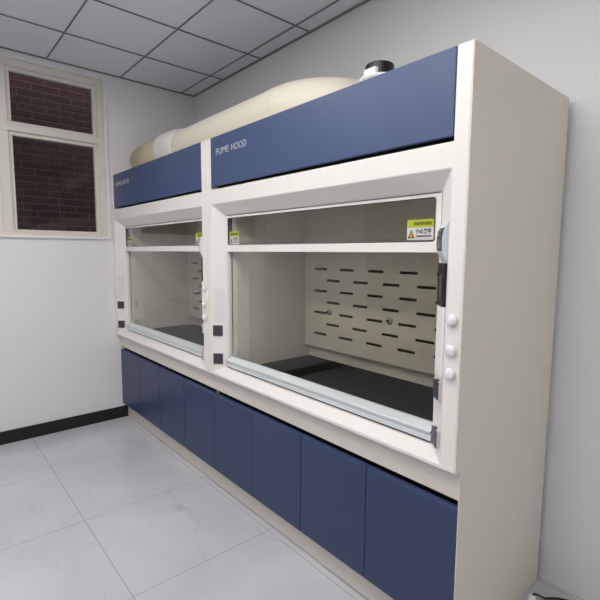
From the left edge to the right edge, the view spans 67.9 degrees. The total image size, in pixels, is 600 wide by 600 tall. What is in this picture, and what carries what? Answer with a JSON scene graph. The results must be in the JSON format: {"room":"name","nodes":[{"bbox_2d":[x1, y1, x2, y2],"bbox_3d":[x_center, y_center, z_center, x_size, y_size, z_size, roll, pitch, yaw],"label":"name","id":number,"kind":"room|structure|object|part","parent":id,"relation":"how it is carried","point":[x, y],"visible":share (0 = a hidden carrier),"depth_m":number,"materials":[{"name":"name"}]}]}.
{"room":"chemistry laboratory","nodes":[
{"label":"chemistry laboratory","id":0,"kind":"room"},
{"bbox_2d":[0,48,193,431],"bbox_3d":[-2.833,-0.477,3.491,4.335,3.452,0.220,-5,8,-40],"label":"wall","id":1,"kind":"structure","parent":0,"point":[60,344],"depth_m":4.06,"materials":[{"name":"white paint"}]},
{"bbox_2d":[0,56,107,236],"bbox_3d":[-2.459,-1.258,3.694,1.584,1.423,0.110,-5,8,-40],"label":"window","id":2,"kind":"structure","parent":1,"relation":"in","point":[8,128],"depth_m":3.83,"materials":[{"name":"beige wood"}]},
{"bbox_2d":[0,77,110,239],"bbox_3d":[-2.397,-1.247,3.623,1.624,1.462,0.020,-5,8,-40],"label":"trim","id":3,"kind":"structure","parent":1,"relation":"attached to","point":[103,79],"depth_m":4.11,"materials":[{"name":"white wood"}]},
{"bbox_2d":[0,405,128,444],"bbox_3d":[-3.067,1.219,3.323,3.548,0.112,0.012,-5,8,-40],"label":"baseboard","id":4,"kind":"structure","parent":1,"relation":"attached to","point":[14,435],"depth_m":4.07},
{"bbox_2d":[0,0,370,96],"bbox_3d":[-0.889,-1.843,1.089,4.735,0.205,6.106,-5,8,-40],"label":"ceiling","id":5,"kind":"structure","parent":0,"point":[185,47],"depth_m":3.31,"materials":[{"name":"tile"}]},
{"bbox_2d":[0,416,582,599],"bbox_3d":[-0.912,1.538,1.446,4.735,0.100,6.106,-5,8,-40],"label":"floor","id":6,"kind":"structure","parent":0,"point":[106,510],"depth_m":2.62,"materials":[{"name":"tile"}]},
{"bbox_2d":[121,336,220,485],"bbox_3d":[-0.864,0.799,3.990,0.814,0.837,1.799,-5,8,-40],"label":"base cabinet","id":7,"kind":"object","parent":6,"relation":"on","point":[172,398],"visible":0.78,"depth_m":3.55,"materials":[{"name":"metal"}]},
{"bbox_3d":[-1.605,0.766,4.240,0.020,0.544,0.446,-5,8,-40],"label":"door","id":8,"kind":"part","parent":7,"relation":"part of","materials":[{"name":"blue metal"}]},
{"bbox_3d":[-1.312,0.803,3.901,0.020,0.544,0.446,-5,8,-40],"label":"door","id":9,"kind":"part","parent":7,"relation":"part of","materials":[{"name":"blue metal"}]},
{"bbox_2d":[111,140,208,371],"bbox_3d":[-0.876,-0.365,3.850,0.871,1.505,1.799,-5,8,-40],"label":"fume hood","id":10,"kind":"object","parent":7,"relation":"on","point":[159,205],"visible":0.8,"depth_m":4.13,"materials":[{"name":"metal"}]},
{"bbox_2d":[117,301,123,308],"bbox_3d":[-1.708,0.047,4.250,0.063,0.069,0.004,1,6,3],"label":"socket","id":11,"kind":"object","parent":10,"relation":"attached to","point":[120,304],"depth_m":4.25,"materials":[{"name":"grey plastic"}]},
{"bbox_3d":[-1.699,-0.117,4.237,0.074,0.215,0.002,1,6,3],"label":"plate","id":12,"kind":"part","parent":10,"relation":"part of","materials":[{"name":"white plastic"}]},
{"bbox_3d":[-1.454,-0.441,4.533,0.850,1.505,0.003,-5,8,-40],"label":"panel","id":13,"kind":"part","parent":10,"relation":"part of","materials":[{"name":"metal"}]},
{"bbox_2d":[118,321,124,327],"bbox_3d":[-1.709,0.232,4.270,0.063,0.069,0.004,1,6,3],"label":"socket","id":14,"kind":"object","parent":10,"relation":"attached to","point":[121,324],"depth_m":4.27,"materials":[{"name":"grey plastic"}]},
{"bbox_3d":[-1.180,-0.940,3.522,0.021,0.297,1.671,-5,8,-40],"label":"header panel","id":15,"kind":"part","parent":10,"relation":"part of","materials":[{"name":"blue metal"}]},
{"bbox_3d":[-1.139,0.312,3.703,0.049,0.064,1.527,-5,8,-40],"label":"sash rail","id":16,"kind":"part","parent":10,"relation":"part of","materials":[{"name":"metal"}]},
{"bbox_2d":[152,324,203,345],"bbox_3d":[-0.819,0.342,3.934,0.731,0.037,1.424,-5,8,-40],"label":"countertop","id":17,"kind":"structure","parent":10,"relation":"on","point":[193,333],"depth_m":4.13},
{"bbox_3d":[-0.650,-0.209,3.005,0.011,0.158,0.080,1,6,1],"label":"display panel","id":18,"kind":"part","parent":10,"relation":"part of","materials":[{"name":"black plastic"}]},
{"bbox_3d":[-0.282,-0.290,3.180,0.850,1.505,0.003,-5,8,-40],"label":"panel","id":19,"kind":"part","parent":10,"relation":"part of","materials":[{"name":"metal"}]},
{"bbox_2d":[130,77,358,167],"bbox_3d":[-0.594,-1.239,3.389,2.753,0.339,0.636,5,8,40],"label":"duct","id":20,"kind":"object","parent":10,"relation":"on","point":[277,99],"visible":0.41,"depth_m":2.85,"materials":[{"name":"beige plastic"}]},
{"bbox_3d":[-1.161,0.466,3.695,0.020,0.116,1.799,-5,8,-40],"label":"apron rail","id":21,"kind":"part","parent":7,"relation":"part of","materials":[{"name":"white metal"}]},
{"bbox_3d":[-1.018,0.841,3.562,0.020,0.544,0.446,-5,8,-40],"label":"door","id":22,"kind":"part","parent":7,"relation":"part of","materials":[{"name":"blue metal"}]},
{"bbox_3d":[-0.724,0.879,3.223,0.020,0.544,0.446,-5,8,-40],"label":"door","id":23,"kind":"part","parent":7,"relation":"part of","materials":[{"name":"blue metal"}]},
{"bbox_2d":[214,375,547,599],"bbox_3d":[0.311,0.950,2.634,0.814,0.837,1.799,-5,8,-40],"label":"base cabinet","id":24,"kind":"object","parent":6,"relation":"on","point":[390,523],"visible":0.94,"depth_m":2.05,"materials":[{"name":"metal"}]},
{"bbox_3d":[-0.431,0.917,2.884,0.020,0.544,0.446,-5,8,-40],"label":"door","id":25,"kind":"part","parent":24,"relation":"part of","materials":[{"name":"blue metal"}]},
{"bbox_3d":[-0.137,0.955,2.545,0.020,0.544,0.446,-5,8,-40],"label":"door","id":26,"kind":"part","parent":24,"relation":"part of","materials":[{"name":"blue metal"}]},
{"bbox_3d":[0.157,0.992,2.206,0.020,0.544,0.446,-5,8,-40],"label":"door","id":27,"kind":"part","parent":24,"relation":"part of","materials":[{"name":"blue metal"}]},
{"bbox_3d":[0.013,0.617,2.341,0.020,0.116,1.795,-5,8,-40],"label":"apron rail","id":28,"kind":"part","parent":24,"relation":"part of","materials":[{"name":"white metal"}]},
{"bbox_2d":[206,39,568,473],"bbox_3d":[0.299,-0.214,2.494,0.871,1.505,1.799,-5,8,-40],"label":"fume hood","id":29,"kind":"object","parent":24,"relation":"on","point":[383,249],"visible":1,"depth_m":1.99,"materials":[{"name":"white metal"}]},
{"bbox_2d":[213,353,222,363],"bbox_3d":[-0.535,0.384,2.914,0.047,0.069,0.046,-5,8,-40],"label":"socket","id":30,"kind":"object","parent":29,"relation":"attached to","point":[217,357],"depth_m":2.91,"materials":[{"name":"grey plastic"}]},
{"bbox_2d":[213,325,222,335],"bbox_3d":[-0.534,0.199,2.894,0.063,0.069,0.004,1,6,3],"label":"socket","id":31,"kind":"object","parent":29,"relation":"attached to","point":[217,329],"depth_m":2.89,"materials":[{"name":"grey plastic"}]},
{"bbox_3d":[-0.525,0.034,2.882,0.074,0.215,0.002,1,6,3],"label":"plate","id":32,"kind":"part","parent":29,"relation":"part of","materials":[{"name":"white plastic"}]},
{"bbox_3d":[-0.279,-0.290,3.177,0.850,1.505,0.003,-5,8,-40],"label":"panel","id":33,"kind":"part","parent":29,"relation":"part of","materials":[{"name":"metal"}]},
{"bbox_3d":[0.035,0.463,2.347,0.049,0.064,1.527,-5,8,-40],"label":"sash rail","id":34,"kind":"part","parent":29,"relation":"part of","materials":[{"name":"metal"}]},
{"bbox_3d":[-0.006,-0.789,2.166,0.021,0.297,1.671,-5,8,-40],"label":"header panel","id":35,"kind":"part","parent":29,"relation":"part of","materials":[{"name":"blue metal"}]},
{"bbox_2d":[259,355,433,421],"bbox_3d":[0.355,0.493,2.578,0.731,0.037,1.424,-5,8,-40],"label":"countertop","id":36,"kind":"structure","parent":29,"relation":"on","point":[412,398],"depth_m":2.55,"materials":[{"name":"black stone"}]},
{"bbox_2d":[359,60,393,81],"bbox_3d":[0.394,-1.048,2.215,0.203,0.219,0.203,-5,8,-40],"label":"stub","id":37,"kind":"object","parent":29,"relation":"on","point":[374,68],"visible":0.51,"depth_m":2.14,"materials":[{"name":"white plastic"}]},
{"bbox_3d":[0.624,-0.231,2.774,0.012,1.485,1.776,-5,8,-40],"label":"panel","id":38,"kind":"part","parent":29,"relation":"part of","materials":[{"name":"metal"}]},
{"bbox_2d":[386,317,392,324],"bbox_3d":[0.523,0.123,2.622,0.012,0.044,0.044,-5,8,-40],"label":"knob","id":39,"kind":"object","parent":29,"relation":"attached to","point":[389,320],"depth_m":2.61,"materials":[{"name":"grey plastic"}]},
{"bbox_2d":[414,221,431,224],"bbox_3d":[0.482,-0.302,1.753,0.001,0.012,0.081,-5,8,-40],"label":"print","id":40,"kind":"object","parent":29,"relation":"attached to","point":[415,222],"depth_m":1.75},
{"bbox_2d":[431,425,437,448],"bbox_3d":[0.515,0.519,1.706,0.011,0.075,0.062,1,6,1],"label":"socket","id":41,"kind":"object","parent":29,"relation":"attached to","point":[434,429],"depth_m":1.69,"materials":[{"name":"grey plastic"}]},
{"bbox_2d":[433,378,438,400],"bbox_3d":[0.516,0.334,1.686,0.011,0.075,0.062,1,6,1],"label":"socket","id":42,"kind":"object","parent":29,"relation":"attached to","point":[435,380],"depth_m":1.67,"materials":[{"name":"grey plastic"}]},
{"bbox_3d":[0.525,-0.057,1.649,0.011,0.158,0.080,1,6,1],"label":"display panel","id":43,"kind":"part","parent":29,"relation":"part of","materials":[{"name":"black plastic"}]},
{"bbox_3d":[0.537,0.267,1.606,0.018,0.043,0.043,-5,8,-40],"label":"valve knob","id":44,"kind":"part","parent":29,"relation":"part of","materials":[{"name":"white plastic"}]},
{"bbox_3d":[0.538,0.180,1.597,0.018,0.043,0.043,-5,8,-40],"label":"valve knob","id":45,"kind":"part","parent":29,"relation":"part of","materials":[{"name":"white plastic"}]},
{"bbox_3d":[0.539,0.071,1.585,0.018,0.043,0.043,-5,8,-40],"label":"valve knob","id":46,"kind":"part","parent":29,"relation":"part of","materials":[{"name":"white plastic"}]},
{"bbox_3d":[0.893,-0.139,1.824,0.850,1.505,0.003,-5,8,-40],"label":"panel","id":47,"kind":"part","parent":29,"relation":"part of","materials":[{"name":"metal"}]},
{"bbox_3d":[0.449,1.030,1.868,0.020,0.544,0.444,-5,8,-40],"label":"door","id":48,"kind":"part","parent":24,"relation":"part of","materials":[{"name":"blue metal"}]},
{"bbox_3d":[0.897,1.025,1.958,0.812,0.837,0.003,-5,8,-40],"label":"panel","id":49,"kind":"part","parent":24,"relation":"part of","materials":[{"name":"metal"}]},
{"bbox_2d":[527,593,567,599],"bbox_3d":[1.242,1.409,2.093,0.334,0.050,0.071,1,6,9],"label":"plug","id":50,"kind":"object","parent":6,"relation":"on","point":[530,596],"visible":1,"depth_m":2.12,"materials":[{"name":"white plastic"}]},
{"bbox_2d":[194,0,599,599],"bbox_3d":[0.819,-0.372,2.731,0.200,3.452,6.106,-5,8,-40],"label":"wall","id":51,"kind":"structure","parent":0,"point":[557,42],"depth_m":2.14,"materials":[{"name":"white paint"}]},
{"label":"outside","id":52,"kind":"structure","parent":0,"visible":0},
{"bbox_2d":[9,72,95,231],"bbox_3d":[-3.312,-1.308,3.957,5.800,5.000,0.200,-5,8,-40],"label":"wall","id":53,"kind":"structure","parent":52,"point":[54,182],"depth_m":4.51,"materials":[{"name":"brick"}]}
]}

